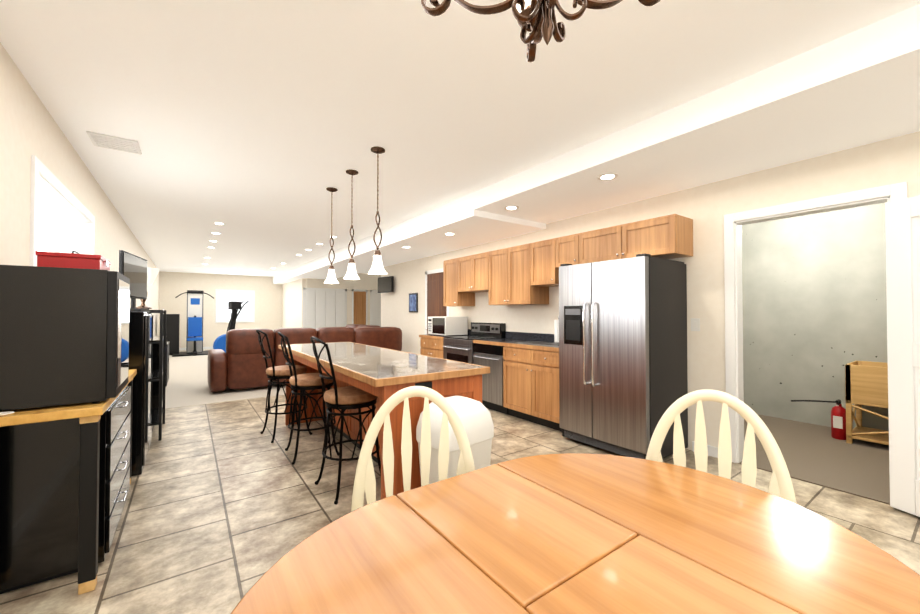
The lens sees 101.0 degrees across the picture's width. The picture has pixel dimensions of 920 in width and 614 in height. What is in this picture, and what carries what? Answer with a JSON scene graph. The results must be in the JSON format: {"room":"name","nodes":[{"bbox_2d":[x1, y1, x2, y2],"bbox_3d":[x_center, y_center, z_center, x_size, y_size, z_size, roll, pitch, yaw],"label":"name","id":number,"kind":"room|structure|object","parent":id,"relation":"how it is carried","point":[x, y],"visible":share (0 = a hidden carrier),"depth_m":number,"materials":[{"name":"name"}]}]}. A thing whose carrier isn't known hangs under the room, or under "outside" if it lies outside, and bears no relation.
{"room":"kitchen and living room","nodes":[
{"label":"kitchen and living room","id":0,"kind":"room"},
{"bbox_2d":[0,42,158,335],"bbox_3d":[-4.672,0.031,4.905,0.300,2.670,19.040,1,-1,-36],"label":"wall","id":1,"kind":"structure","parent":0,"point":[29,126],"depth_m":2.32,"materials":[{"name":"paint"}]},
{"bbox_2d":[29,155,94,265],"bbox_3d":[-3.263,-0.348,2.993,0.325,1.150,1.840,1,-1,-36],"label":"window","id":2,"kind":"structure","parent":1,"relation":"in","point":[64,223],"depth_m":3.01,"materials":[{"name":"white glass"}]},
{"bbox_2d":[179,347,717,457],"bbox_3d":[-2.665,1.343,6.325,4.640,0.090,18.800,1,-1,-36],"label":"baseboard","id":3,"kind":"structure","parent":1,"relation":"attached to","point":[712,451],"depth_m":3.42,"materials":[{"name":"white"}]},
{"bbox_2d":[159,271,281,347],"bbox_3d":[-8.481,0.165,13.814,3.890,2.670,0.120,1,-1,-36],"label":"wall","id":4,"kind":"structure","parent":0,"point":[268,301],"depth_m":13.51,"materials":[{"name":"paint"}]},
{"bbox_2d":[215,289,254,322],"bbox_3d":[-8.242,-0.028,13.930,1.250,1.200,0.105,1,-1,-36],"label":"window","id":5,"kind":"structure","parent":4,"relation":"in","point":[223,298],"depth_m":13.93,"materials":[{"name":"white"}]},
{"bbox_2d":[162,349,285,408],"bbox_3d":[-4.378,1.483,10.798,7.670,0.064,9.770,1,-1,-36],"label":"floor carpet","id":6,"kind":"object","parent":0,"point":[187,385],"depth_m":6.36,"materials":[{"name":"beige carpet"}]},
{"bbox_2d":[152,336,167,408],"bbox_3d":[-4.333,0.910,5.135,0.495,0.920,1.200,1,-1,-36],"label":"shelf rack","id":7,"kind":"object","parent":6,"relation":"on","point":[155,384],"depth_m":4.77,"materials":[{"name":"black"}]},
{"bbox_2d":[168,341,169,379],"bbox_3d":[-5.265,1.014,6.434,0.495,0.750,1.000,1,-1,-36],"label":"base cabinet","id":8,"kind":"object","parent":6,"relation":"on","point":[168,341],"depth_m":6.69,"materials":[{"name":"black"}]},
{"bbox_2d":[163,290,213,356],"bbox_3d":[-8.428,0.470,11.804,1.400,2.000,1.300,1,-1,-36],"label":"exercise machine","id":9,"kind":"object","parent":6,"relation":"on","point":[194,341],"visible":0.98,"depth_m":11.89,"materials":[{"name":"white plastic"}]},
{"bbox_2d":[213,301,248,352],"bbox_3d":[-6.009,0.641,10.829,1.900,1.629,0.660,1,-1,-44],"label":"elliptical trainer","id":10,"kind":"object","parent":6,"relation":"on","point":[220,341],"visible":0.42,"depth_m":10.42,"materials":[{"name":"black"}]},
{"bbox_2d":[208,324,401,391],"bbox_3d":[-3.331,0.888,7.983,3.340,0.990,2.860,1,-1,-36],"label":"sectional sofa","id":11,"kind":"object","parent":6,"relation":"on","point":[240,363],"visible":0.46,"depth_m":6.29,"materials":[{"name":"brown leather"}]},
{"bbox_2d":[282,279,301,327],"bbox_3d":[-5.991,0.162,13.575,0.120,2.670,3.170,1,-1,-36],"label":"wall","id":12,"kind":"structure","parent":0,"point":[292,304],"depth_m":13.36,"materials":[{"name":"paint"}]},
{"bbox_2d":[301,273,380,327],"bbox_3d":[-3.723,0.155,13.140,3.300,2.670,0.120,1,-1,-36],"label":"wall","id":13,"kind":"structure","parent":0,"point":[368,282],"depth_m":13.02,"materials":[{"name":"paint"}]},
{"bbox_2d":[303,287,346,328],"bbox_3d":[-4.441,0.431,12.524,1.420,2.100,0.034,1,-1,-36],"label":"bifold closet doors","id":14,"kind":"structure","parent":13,"relation":"in","point":[319,307],"depth_m":12.50,"materials":[{"name":"white wood"}]},
{"bbox_2d":[352,289,380,326],"bbox_3d":[-3.199,0.445,13.418,1.280,2.100,0.028,1,-1,-36],"label":"doors","id":15,"kind":"structure","parent":13,"relation":"in","point":[359,305],"depth_m":13.32,"materials":[{"name":"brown wood"}]},
{"bbox_2d":[0,395,919,613],"bbox_3d":[0.061,1.356,2.268,4.944,0.060,9.270,1,-1,-36],"label":"floor","id":16,"kind":"structure","parent":0,"point":[228,505],"depth_m":2.50,"materials":[{"name":"beige tile"}]},
{"bbox_2d":[0,385,130,593],"bbox_3d":[-2.214,0.925,2.175,0.462,0.800,0.880,1,-1,-36],"label":"base cabinet","id":17,"kind":"object","parent":16,"relation":"on","point":[39,493],"visible":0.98,"depth_m":1.82,"materials":[{"name":"black wood"}]},
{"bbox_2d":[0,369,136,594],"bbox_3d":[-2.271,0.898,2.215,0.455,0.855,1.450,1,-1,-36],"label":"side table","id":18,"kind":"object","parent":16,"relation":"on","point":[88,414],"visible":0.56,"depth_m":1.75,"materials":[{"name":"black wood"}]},
{"bbox_2d":[0,411,14,415],"bbox_3d":[-1.978,0.447,1.595,0.136,0.027,0.048,1,-1,-44],"label":"power adapter","id":19,"kind":"object","parent":18,"relation":"on","point":[6,413],"visible":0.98,"depth_m":1.63,"materials":[{"name":"white plastic"}]},
{"bbox_2d":[0,265,129,410],"bbox_3d":[-2.013,0.143,1.925,0.492,0.644,0.500,1,-1,-36],"label":"television","id":20,"kind":"object","parent":18,"relation":"on","point":[64,336],"visible":1,"depth_m":1.75,"materials":[{"name":"black plastic"}]},
{"bbox_2d":[36,250,110,270],"bbox_3d":[-2.021,-0.235,2.005,0.234,0.112,0.318,1,-1,-36],"label":"box","id":21,"kind":"object","parent":20,"relation":"on","point":[68,260],"visible":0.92,"depth_m":1.88,"materials":[{"name":"red paint"}]},
{"bbox_2d":[129,312,152,475],"bbox_3d":[-2.952,0.691,3.237,0.465,1.300,0.800,1,-1,-36],"label":"tv stand","id":22,"kind":"object","parent":16,"relation":"on","point":[141,342],"visible":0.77,"depth_m":3.03,"materials":[{"name":"black wood"}]},
{"bbox_2d":[119,250,148,311],"bbox_3d":[-2.890,-0.208,3.357,0.208,0.498,0.634,1,-1,-36],"label":"tv monitor","id":23,"kind":"object","parent":22,"relation":"on","point":[132,268],"visible":0.71,"depth_m":3.33,"materials":[{"name":"black plastic"}]},
{"bbox_2d":[149,310,165,440],"bbox_3d":[-3.448,0.692,3.989,0.529,1.320,0.724,1,-1,-36],"label":"shelf rack","id":24,"kind":"object","parent":16,"relation":"on","point":[158,416],"visible":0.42,"depth_m":3.85,"materials":[{"name":"black"}]},
{"bbox_2d":[136,267,159,308],"bbox_3d":[-3.285,-0.192,3.935,0.270,0.420,0.270,1,-1,-36],"label":"table lamp","id":25,"kind":"object","parent":24,"relation":"on","point":[152,273],"visible":0.5,"depth_m":3.92,"materials":[{"name":"brown metal"}]},
{"bbox_2d":[256,329,311,442],"bbox_3d":[-1.878,0.792,4.011,0.502,1.130,0.416,1,-1,-42],"label":"stool","id":26,"kind":"object","parent":16,"relation":"on","point":[273,372],"visible":0.85,"depth_m":3.90,"materials":[{"name":"black metal"}]},
{"bbox_2d":[278,332,338,464],"bbox_3d":[-1.394,0.784,3.479,0.509,1.130,0.429,1,-1,-36],"label":"stool","id":27,"kind":"object","parent":16,"relation":"on","point":[306,381],"visible":0.81,"depth_m":3.36,"materials":[{"name":"black metal"}]},
{"bbox_2d":[310,337,380,503],"bbox_3d":[-0.845,0.774,2.811,0.502,1.130,0.416,1,-1,-39],"label":"stool","id":28,"kind":"object","parent":16,"relation":"on","point":[343,399],"visible":0.79,"depth_m":2.69,"materials":[{"name":"black metal"}]},
{"bbox_2d":[285,350,481,498],"bbox_3d":[-0.928,0.904,3.483,0.725,0.880,2.713,1,-1,-36],"label":"kitchen island","id":29,"kind":"object","parent":16,"relation":"on","point":[470,386],"depth_m":2.46,"materials":[{"name":"brown wood"}]},
{"bbox_2d":[278,342,485,385],"bbox_3d":[-0.946,0.444,3.485,0.794,0.040,2.764,1,-1,-36],"label":"island countertop","id":30,"kind":"structure","parent":29,"relation":"on","point":[377,366],"depth_m":2.73,"materials":[{"name":"beige stone"}]},
{"bbox_2d":[351,386,474,511],"bbox_3d":[-0.143,0.809,1.220,0.473,1.008,0.537,0,-1,-6],"label":"chair","id":31,"kind":"object","parent":16,"relation":"on","point":[365,480],"visible":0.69,"depth_m":1.44,"materials":[{"name":"beige paint"}]},
{"bbox_2d":[416,396,493,485],"bbox_3d":[-0.026,0.925,2.169,0.384,0.800,0.294,1,-1,-44],"label":"trash can","id":32,"kind":"object","parent":16,"relation":"on","point":[475,417],"visible":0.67,"depth_m":2.08,"materials":[{"name":"white plastic"}]},
{"bbox_2d":[443,322,505,363],"bbox_3d":[0.189,0.781,5.733,0.681,1.075,0.740,1,-1,-36],"label":"range","id":33,"kind":"object","parent":16,"relation":"on","point":[459,348],"visible":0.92,"depth_m":5.65,"materials":[{"name":"grey metal"}]},
{"bbox_2d":[419,329,561,431],"bbox_3d":[0.444,0.759,5.406,0.658,1.229,3.110,1,-1,-36],"label":"base cabinet","id":34,"kind":"object","parent":16,"relation":"on","point":[531,378],"visible":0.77,"depth_m":4.48,"materials":[{"name":"brown wood"}]},
{"bbox_2d":[428,316,467,335],"bbox_3d":[-0.213,0.316,6.363,0.449,0.309,0.540,1,-1,-36],"label":"microwave","id":35,"kind":"object","parent":34,"relation":"on","point":[446,325],"visible":1,"depth_m":6.17,"materials":[{"name":"white plastic"}]},
{"bbox_2d":[554,316,558,342],"bbox_3d":[1.233,0.277,4.730,0.120,0.336,0.120,1,-1,-36],"label":"paper towel roll","id":36,"kind":"object","parent":34,"relation":"on","point":[556,331],"visible":0.58,"depth_m":4.69,"materials":[{"name":"white paper"}]},
{"bbox_2d":[473,343,507,413],"bbox_3d":[0.593,0.934,5.178,0.668,0.873,0.600,1,-1,-36],"label":"dishwasher","id":37,"kind":"object","parent":16,"relation":"on","point":[490,356],"visible":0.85,"depth_m":4.94,"materials":[{"name":"grey metal"}]},
{"bbox_2d":[230,453,919,613],"bbox_3d":[0.274,0.924,0.797,1.442,0.759,1.050,1,-1,-36],"label":"dining table","id":38,"kind":"object","parent":16,"relation":"on","point":[574,533],"visible":1,"depth_m":0.84,"materials":[{"name":"brown wood"}]},
{"bbox_2d":[559,253,687,458],"bbox_3d":[1.548,0.439,3.704,0.801,1.758,0.910,1,-1,-36],"label":"fridge","id":39,"kind":"object","parent":16,"relation":"on","point":[623,385],"visible":0.98,"depth_m":3.40,"materials":[{"name":"grey metal"}]},
{"bbox_2d":[646,389,796,503],"bbox_3d":[0.793,0.808,1.188,0.473,1.008,0.537,-1,-1,34],"label":"chair","id":40,"kind":"object","parent":16,"relation":"on","point":[780,484],"visible":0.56,"depth_m":1.36,"materials":[{"name":"beige paint"}]},
{"bbox_2d":[0,0,919,283],"bbox_3d":[-1.677,-1.186,7.071,7.670,0.370,19.040,1,-1,-36],"label":"ceiling","id":41,"kind":"structure","parent":0,"point":[256,126],"depth_m":2.45,"materials":[{"name":"paint"}]},
{"bbox_2d":[86,131,141,154],"bbox_3d":[-2.792,-1.323,3.075,0.300,0.015,0.300,1,-1,-36],"label":"ceiling vent","id":42,"kind":"object","parent":41,"relation":"in","point":[113,142],"visible":1,"depth_m":3.05,"materials":[{"name":"white metal"}]},
{"bbox_2d":[233,270,244,273],"bbox_3d":[-7.197,-1.136,12.342,0.340,0.110,0.340,1,-1,-36],"label":"flush ceiling light","id":43,"kind":"object","parent":41,"relation":"attached to","point":[239,271],"visible":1,"depth_m":12.25,"materials":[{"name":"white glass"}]},
{"bbox_2d":[324,187,338,283],"bbox_3d":[-1.427,-0.789,4.218,0.160,1.050,0.160,1,-1,-36],"label":"pendant light","id":44,"kind":"object","parent":41,"relation":"hanging from","point":[331,278],"visible":1,"depth_m":4.20,"materials":[{"name":"white glass"}]},
{"bbox_2d":[343,169,359,279],"bbox_3d":[-1.054,-0.797,3.697,0.160,1.050,0.160,1,-1,-36],"label":"pendant light","id":45,"kind":"object","parent":41,"relation":"hanging from","point":[351,273],"visible":1,"depth_m":3.68,"materials":[{"name":"white glass"}]},
{"bbox_2d":[368,146,386,274],"bbox_3d":[-0.693,-0.805,3.194,0.160,1.050,0.160,1,-1,-36],"label":"pendant light","id":46,"kind":"object","parent":41,"relation":"hanging from","point":[377,268],"visible":1,"depth_m":3.17,"materials":[{"name":"white glass"}]},
{"bbox_2d":[504,206,518,209],"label":"recessed light","id":47,"kind":"object","parent":41,"relation":"in","point":[507,207],"depth_m":4.26,"materials":[{"name":"white glass"}]},
{"bbox_2d":[421,0,660,61],"bbox_3d":[0.184,-0.945,0.748,0.617,0.842,0.602,1,-1,-36],"label":"chandelier","id":48,"kind":"object","parent":41,"relation":"hanging from","point":[537,19],"visible":1,"depth_m":0.79,"materials":[{"name":"brown metal"}]},
{"bbox_2d":[597,173,617,180],"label":"recessed light","id":49,"kind":"object","parent":41,"relation":"in","point":[606,176],"depth_m":3.28,"materials":[{"name":"white glass"}]},
{"bbox_2d":[381,131,919,449],"bbox_3d":[1.460,0.028,4.675,0.120,2.670,11.520,1,-1,-36],"label":"wall","id":50,"kind":"structure","parent":0,"point":[706,208],"depth_m":3.48,"materials":[{"name":"paint"}]},
{"bbox_2d":[378,276,393,292],"bbox_3d":[-1.699,-0.515,8.799,0.216,0.360,0.546,1,-1,-36],"label":"tv","id":51,"kind":"object","parent":50,"relation":"attached to","point":[385,284],"visible":1,"depth_m":8.74,"materials":[{"name":"black plastic"}]},
{"bbox_2d":[409,293,417,311],"bbox_3d":[-0.980,-0.088,7.954,0.025,0.400,0.350,1,-1,-36],"label":"picture frame","id":52,"kind":"object","parent":50,"relation":"attached to","point":[413,302],"visible":1,"depth_m":7.92,"materials":[{"name":"black"}]},
{"bbox_2d":[426,272,446,333],"bbox_3d":[-0.471,0.374,7.186,0.084,2.043,0.696,1,-1,-36],"label":"door","id":53,"kind":"structure","parent":50,"relation":"in","point":[435,307],"depth_m":7.24,"materials":[{"name":"brown wood"}]},
{"bbox_2d":[443,259,474,305],"bbox_3d":[-0.001,-0.398,6.309,0.352,0.770,0.473,1,-1,-36],"label":"upper cabinet","id":54,"kind":"object","parent":50,"relation":"attached to","point":[450,298],"depth_m":6.23,"materials":[{"name":"brown wood"}]},
{"bbox_2d":[455,253,482,293],"bbox_3d":[0.327,-0.515,5.852,0.352,0.550,0.760,1,-1,-36],"label":"upper cabinet","id":55,"kind":"object","parent":50,"relation":"attached to","point":[468,269],"depth_m":5.84,"materials":[{"name":"brown wood"}]},
{"bbox_2d":[483,244,554,304],"bbox_3d":[0.787,-0.414,5.209,0.352,0.770,0.926,1,-1,-36],"label":"upper cabinet","id":56,"kind":"object","parent":50,"relation":"attached to","point":[526,274],"depth_m":5.07,"materials":[{"name":"brown wood"}]},
{"bbox_2d":[527,238,558,285],"bbox_3d":[1.158,-0.537,4.693,0.352,0.540,0.453,1,-1,-36],"label":"upper cabinet","id":57,"kind":"object","parent":50,"relation":"attached to","point":[541,271],"depth_m":4.63,"materials":[{"name":"brown wood"}]},
{"bbox_2d":[555,235,570,269],"bbox_3d":[1.371,-0.637,4.398,0.352,0.350,0.383,1,-1,-36],"label":"upper cabinet","id":58,"kind":"object","parent":50,"relation":"attached to","point":[562,244],"depth_m":4.37,"materials":[{"name":"brown wood"}]},
{"bbox_2d":[571,214,692,264],"bbox_3d":[1.733,-0.644,3.892,0.352,0.350,1.073,1,-1,-36],"label":"upper cabinet","id":59,"kind":"object","parent":50,"relation":"attached to","point":[668,236],"depth_m":3.64,"materials":[{"name":"brown wood"}]},
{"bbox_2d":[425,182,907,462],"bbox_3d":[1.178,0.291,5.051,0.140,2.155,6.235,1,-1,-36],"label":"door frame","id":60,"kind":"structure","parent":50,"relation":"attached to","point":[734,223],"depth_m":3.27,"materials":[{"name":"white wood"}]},
{"bbox_2d":[691,318,699,330],"bbox_3d":[2.193,0.165,3.538,0.010,0.120,0.080,1,-1,-36],"label":"switch plate","id":61,"kind":"object","parent":50,"relation":"attached to","point":[695,324],"visible":1,"depth_m":3.53,"materials":[{"name":"white plastic"}]},
{"bbox_2d":[885,195,919,516],"bbox_3d":[2.960,0.303,2.089,0.399,2.018,0.841,1,-1,-36],"label":"open door","id":62,"kind":"structure","parent":50,"relation":"in","point":[902,227],"depth_m":2.44,"materials":[{"name":"white wood"}]},
{"bbox_2d":[740,414,889,503],"bbox_3d":[3.420,1.376,3.735,2.226,0.066,5.500,1,-1,-36],"label":"floor carpet","id":63,"kind":"object","parent":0,"point":[816,454],"visible":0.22,"depth_m":3.35,"materials":[{"name":"beige carpet"}]},
{"bbox_2d":[791,399,845,439],"bbox_3d":[3.794,1.149,4.033,0.186,0.393,0.464,1,-1,-36],"label":"fire extinguisher","id":64,"kind":"object","parent":63,"relation":"on","point":[838,420],"visible":0.98,"depth_m":3.86,"materials":[{"name":"red paint"}]},
{"bbox_2d":[845,360,888,444],"bbox_3d":[4.319,0.955,3.512,0.531,0.780,0.981,1,-1,-36],"label":"stand","id":65,"kind":"object","parent":63,"relation":"on","point":[866,383],"visible":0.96,"depth_m":3.68,"materials":[{"name":"brown wood"}]},
{"bbox_2d":[742,203,888,430],"bbox_3d":[4.211,0.022,4.322,0.120,2.670,5.740,1,-1,-36],"label":"wall","id":66,"kind":"structure","parent":0,"point":[814,305],"depth_m":4.38,"materials":[{"name":"grey concrete"}]}
]}

